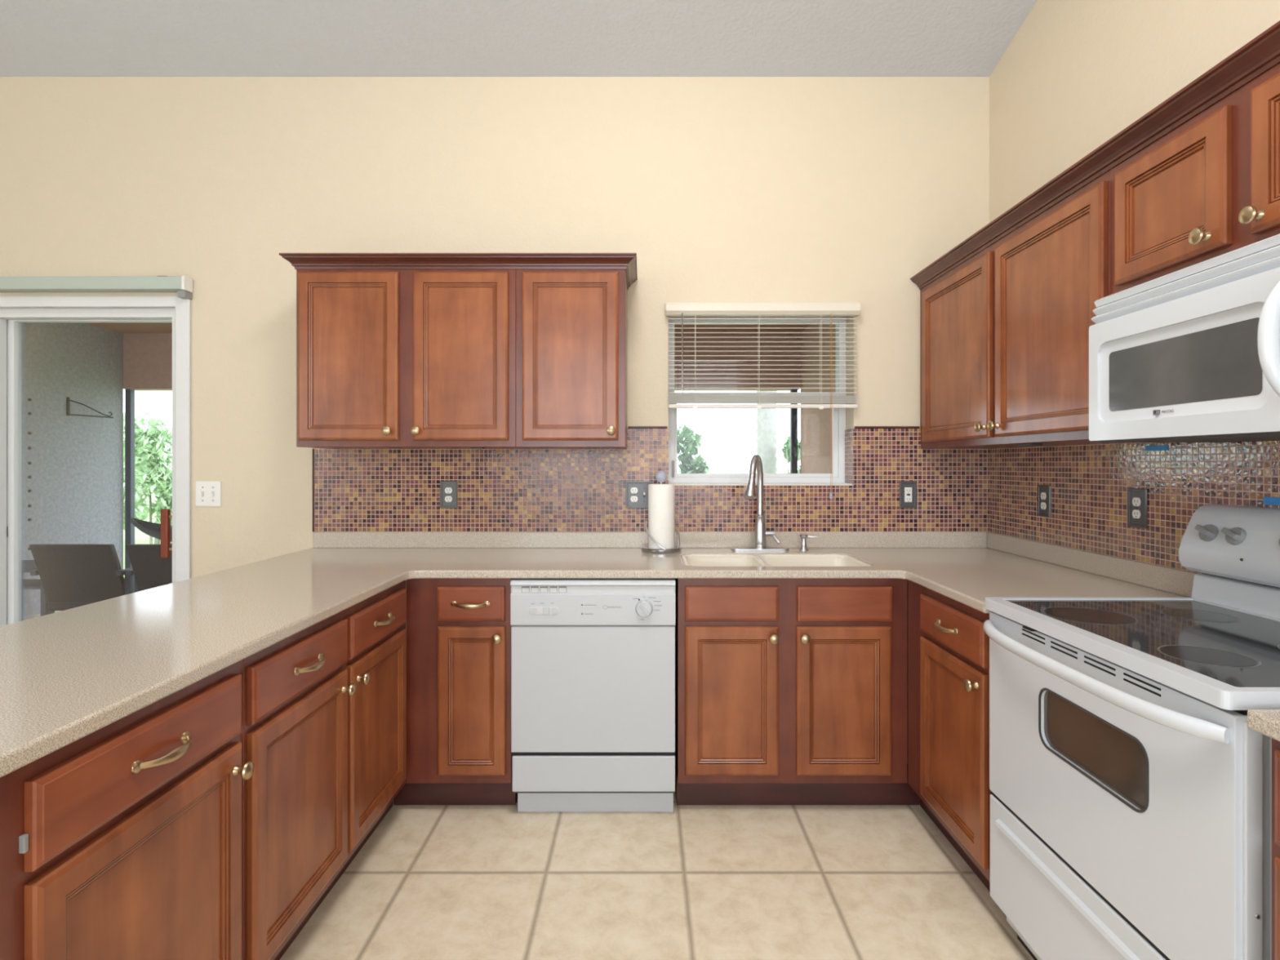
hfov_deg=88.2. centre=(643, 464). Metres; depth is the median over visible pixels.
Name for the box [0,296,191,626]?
door
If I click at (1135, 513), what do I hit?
receptacle
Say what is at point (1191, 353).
microwave
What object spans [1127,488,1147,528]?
wall outlet
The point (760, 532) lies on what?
faucet
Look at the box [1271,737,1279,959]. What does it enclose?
base cabinet
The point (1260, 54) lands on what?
crown molding
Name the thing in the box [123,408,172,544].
tree
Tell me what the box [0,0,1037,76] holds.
ceiling
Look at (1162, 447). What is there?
tape
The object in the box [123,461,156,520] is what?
shrub
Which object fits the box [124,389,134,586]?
post
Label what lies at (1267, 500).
tape
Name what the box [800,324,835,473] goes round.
wall
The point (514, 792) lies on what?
tub
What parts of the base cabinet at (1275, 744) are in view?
drawer, door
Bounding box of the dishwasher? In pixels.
[510,578,675,812]
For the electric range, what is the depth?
1.38 m
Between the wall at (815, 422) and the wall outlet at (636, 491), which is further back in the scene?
the wall at (815, 422)
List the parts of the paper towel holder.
wire arm, wire arm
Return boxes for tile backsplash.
[312,426,988,532]
[988,440,1279,573]
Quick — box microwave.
[1088,233,1279,442]
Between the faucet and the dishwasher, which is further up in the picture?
the faucet
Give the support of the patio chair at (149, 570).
on the floor at (38, 615)
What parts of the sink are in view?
bowl, bowl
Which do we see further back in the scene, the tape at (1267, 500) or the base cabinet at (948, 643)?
the base cabinet at (948, 643)
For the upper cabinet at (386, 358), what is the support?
attached to the wall at (721, 188)
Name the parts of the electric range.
storage drawer, door handle, oven door, knob, knob, door trim, panel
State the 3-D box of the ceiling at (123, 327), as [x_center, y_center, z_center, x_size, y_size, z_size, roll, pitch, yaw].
[-1.860,-1.402,5.115,7.220,0.130,3.770,0,0,0]
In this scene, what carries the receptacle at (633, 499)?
attached to the wall outlet at (636, 491)
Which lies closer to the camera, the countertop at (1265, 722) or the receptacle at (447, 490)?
the countertop at (1265, 722)
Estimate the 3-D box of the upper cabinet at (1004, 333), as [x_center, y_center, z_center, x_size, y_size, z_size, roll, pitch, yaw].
[1.399,-0.432,2.413,0.369,0.740,1.232,0,0,0]
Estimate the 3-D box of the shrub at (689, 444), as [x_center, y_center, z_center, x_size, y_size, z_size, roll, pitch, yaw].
[0.304,0.463,8.329,1.092,1.943,1.349,0,0,0]
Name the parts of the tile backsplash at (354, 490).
edge trim, rope trim, rope trim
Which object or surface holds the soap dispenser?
on the countertop at (66, 676)
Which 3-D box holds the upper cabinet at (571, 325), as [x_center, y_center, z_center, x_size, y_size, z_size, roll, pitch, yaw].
[-0.401,-0.433,2.845,0.650,0.738,0.369,0,0,0]
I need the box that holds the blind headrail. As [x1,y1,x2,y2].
[0,275,192,299]
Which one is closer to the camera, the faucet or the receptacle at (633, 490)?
the faucet
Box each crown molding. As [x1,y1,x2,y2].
[279,253,637,289]
[910,20,1279,289]
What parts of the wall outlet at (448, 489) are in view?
plate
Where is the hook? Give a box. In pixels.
[66,396,113,417]
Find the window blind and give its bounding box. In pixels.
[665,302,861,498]
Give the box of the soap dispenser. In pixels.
[799,533,817,550]
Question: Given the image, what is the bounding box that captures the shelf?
[26,578,40,589]
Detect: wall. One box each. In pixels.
[0,76,989,629]
[21,322,123,614]
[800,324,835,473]
[989,0,1279,222]
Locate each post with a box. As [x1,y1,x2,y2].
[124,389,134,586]
[790,389,797,473]
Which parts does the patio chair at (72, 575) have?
armrest, leg, seat, armrest, leg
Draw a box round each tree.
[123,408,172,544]
[755,391,777,473]
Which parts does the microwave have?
underside panel, handle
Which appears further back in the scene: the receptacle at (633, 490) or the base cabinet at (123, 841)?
the receptacle at (633, 490)
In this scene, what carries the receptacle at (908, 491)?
attached to the wall outlet at (908, 489)
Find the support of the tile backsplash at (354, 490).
attached to the wall at (721, 188)
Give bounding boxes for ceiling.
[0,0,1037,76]
[82,322,809,333]
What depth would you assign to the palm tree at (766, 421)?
9.57 m
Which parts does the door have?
fixed panel, pane, pull handle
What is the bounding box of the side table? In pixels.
[22,560,54,613]
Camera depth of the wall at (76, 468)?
6.13 m
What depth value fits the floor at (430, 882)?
2.00 m
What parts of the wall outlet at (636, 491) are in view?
plate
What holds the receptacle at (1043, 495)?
attached to the wall outlet at (1043, 491)
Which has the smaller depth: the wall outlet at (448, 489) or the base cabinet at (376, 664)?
the base cabinet at (376, 664)
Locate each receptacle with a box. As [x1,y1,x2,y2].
[444,487,452,493]
[444,496,452,502]
[630,487,637,493]
[630,496,637,502]
[904,487,911,502]
[1040,492,1046,499]
[1040,502,1046,509]
[1132,497,1140,506]
[1132,509,1140,518]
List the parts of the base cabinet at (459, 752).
pull handle, drawer, door, knob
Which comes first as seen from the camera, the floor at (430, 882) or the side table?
the floor at (430, 882)
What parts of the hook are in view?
wall plate, arm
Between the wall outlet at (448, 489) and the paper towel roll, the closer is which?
the paper towel roll
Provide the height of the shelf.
0.020 m
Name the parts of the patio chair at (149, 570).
armrest, leg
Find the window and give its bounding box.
[668,315,852,484]
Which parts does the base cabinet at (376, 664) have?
knob, frame, drawer, door, pull handle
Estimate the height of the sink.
0.190 m
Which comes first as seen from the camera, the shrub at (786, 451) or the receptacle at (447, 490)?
the receptacle at (447, 490)
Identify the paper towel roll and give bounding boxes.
[648,484,674,548]
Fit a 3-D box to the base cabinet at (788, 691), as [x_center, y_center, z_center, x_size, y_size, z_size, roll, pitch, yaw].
[0.580,0.849,2.684,0.912,0.869,0.652,0,0,0]
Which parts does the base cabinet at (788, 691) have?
drawer, door, knob, knob, door, drawer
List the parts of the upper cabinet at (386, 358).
door, knob, knob, door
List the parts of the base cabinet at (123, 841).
drawer, door, pull handle, knob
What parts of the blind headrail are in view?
rail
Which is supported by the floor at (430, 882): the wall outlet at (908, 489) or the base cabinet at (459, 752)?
the base cabinet at (459, 752)
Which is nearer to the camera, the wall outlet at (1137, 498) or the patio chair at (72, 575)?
the wall outlet at (1137, 498)
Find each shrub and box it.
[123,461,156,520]
[676,423,710,473]
[780,435,800,473]
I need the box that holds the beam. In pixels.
[123,333,800,391]
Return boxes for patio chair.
[29,544,133,616]
[125,544,172,592]
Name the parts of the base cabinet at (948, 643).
pull handle, drawer, door, knob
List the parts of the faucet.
spout, deck plate, lever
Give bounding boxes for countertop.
[0,531,1197,777]
[1247,709,1279,741]
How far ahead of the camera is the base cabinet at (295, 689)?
1.61 m
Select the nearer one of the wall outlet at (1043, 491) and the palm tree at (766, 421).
the wall outlet at (1043, 491)
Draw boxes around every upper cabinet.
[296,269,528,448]
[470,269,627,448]
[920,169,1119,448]
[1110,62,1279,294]
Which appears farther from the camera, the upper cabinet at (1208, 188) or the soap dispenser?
the soap dispenser
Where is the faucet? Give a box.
[731,454,789,551]
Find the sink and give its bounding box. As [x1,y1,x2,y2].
[680,554,871,566]
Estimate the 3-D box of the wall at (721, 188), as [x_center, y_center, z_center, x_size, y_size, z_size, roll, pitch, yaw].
[-1.658,-0.246,3.130,6.484,3.058,0.200,0,0,0]
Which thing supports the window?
in the wall at (721, 188)
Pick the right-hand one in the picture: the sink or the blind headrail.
the sink
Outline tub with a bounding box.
[514,791,673,793]
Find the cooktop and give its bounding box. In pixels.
[985,596,1279,710]
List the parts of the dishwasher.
door panel, control panel, access panel, toe panel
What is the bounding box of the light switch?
[195,481,221,506]
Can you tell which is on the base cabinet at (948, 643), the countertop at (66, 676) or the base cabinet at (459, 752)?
the countertop at (66, 676)
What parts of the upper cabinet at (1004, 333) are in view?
door, knob, knob, door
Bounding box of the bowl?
[131,517,172,542]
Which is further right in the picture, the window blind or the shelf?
the window blind
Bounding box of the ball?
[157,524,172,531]
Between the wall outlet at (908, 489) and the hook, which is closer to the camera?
the wall outlet at (908, 489)
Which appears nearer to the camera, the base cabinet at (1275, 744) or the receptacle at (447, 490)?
the base cabinet at (1275, 744)
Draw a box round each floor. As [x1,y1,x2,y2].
[33,610,61,617]
[280,791,1034,959]
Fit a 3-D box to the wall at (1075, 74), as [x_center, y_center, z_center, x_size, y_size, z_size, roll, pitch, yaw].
[1.684,-1.162,-0.535,0.200,4.890,7.530,0,0,0]
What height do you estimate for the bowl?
0.216 m
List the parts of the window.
meeting rail, sash, sill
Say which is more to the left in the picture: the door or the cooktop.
the door
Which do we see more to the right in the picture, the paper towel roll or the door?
the paper towel roll
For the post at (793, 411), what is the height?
2.080 m
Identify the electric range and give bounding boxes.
[983,503,1279,959]
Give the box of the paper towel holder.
[641,470,681,553]
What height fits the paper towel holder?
0.355 m
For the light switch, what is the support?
attached to the wall at (721, 188)
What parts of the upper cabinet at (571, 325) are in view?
door, frame, knob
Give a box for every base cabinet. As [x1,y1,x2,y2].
[0,659,253,959]
[243,610,355,959]
[317,580,406,907]
[393,578,517,804]
[674,578,919,804]
[907,580,991,891]
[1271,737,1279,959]
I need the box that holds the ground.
[123,470,790,568]
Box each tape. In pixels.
[1145,444,1168,450]
[1263,496,1279,505]
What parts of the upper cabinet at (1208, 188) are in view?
door, knob, knob, door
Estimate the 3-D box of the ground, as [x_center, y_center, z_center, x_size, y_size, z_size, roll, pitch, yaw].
[0.000,1.483,81.515,120.000,0.100,156.970,0,0,0]
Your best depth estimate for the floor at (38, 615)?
5.74 m
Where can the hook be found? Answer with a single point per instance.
(68, 400)
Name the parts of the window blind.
ladder cord, rail, ladder cord, pull cord, pull cord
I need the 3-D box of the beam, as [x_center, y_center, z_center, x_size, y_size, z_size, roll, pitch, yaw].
[-1.860,-1.052,6.850,6.920,0.570,0.200,0,0,0]
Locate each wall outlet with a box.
[440,480,457,508]
[625,480,653,508]
[899,480,916,508]
[1037,484,1050,517]
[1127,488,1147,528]

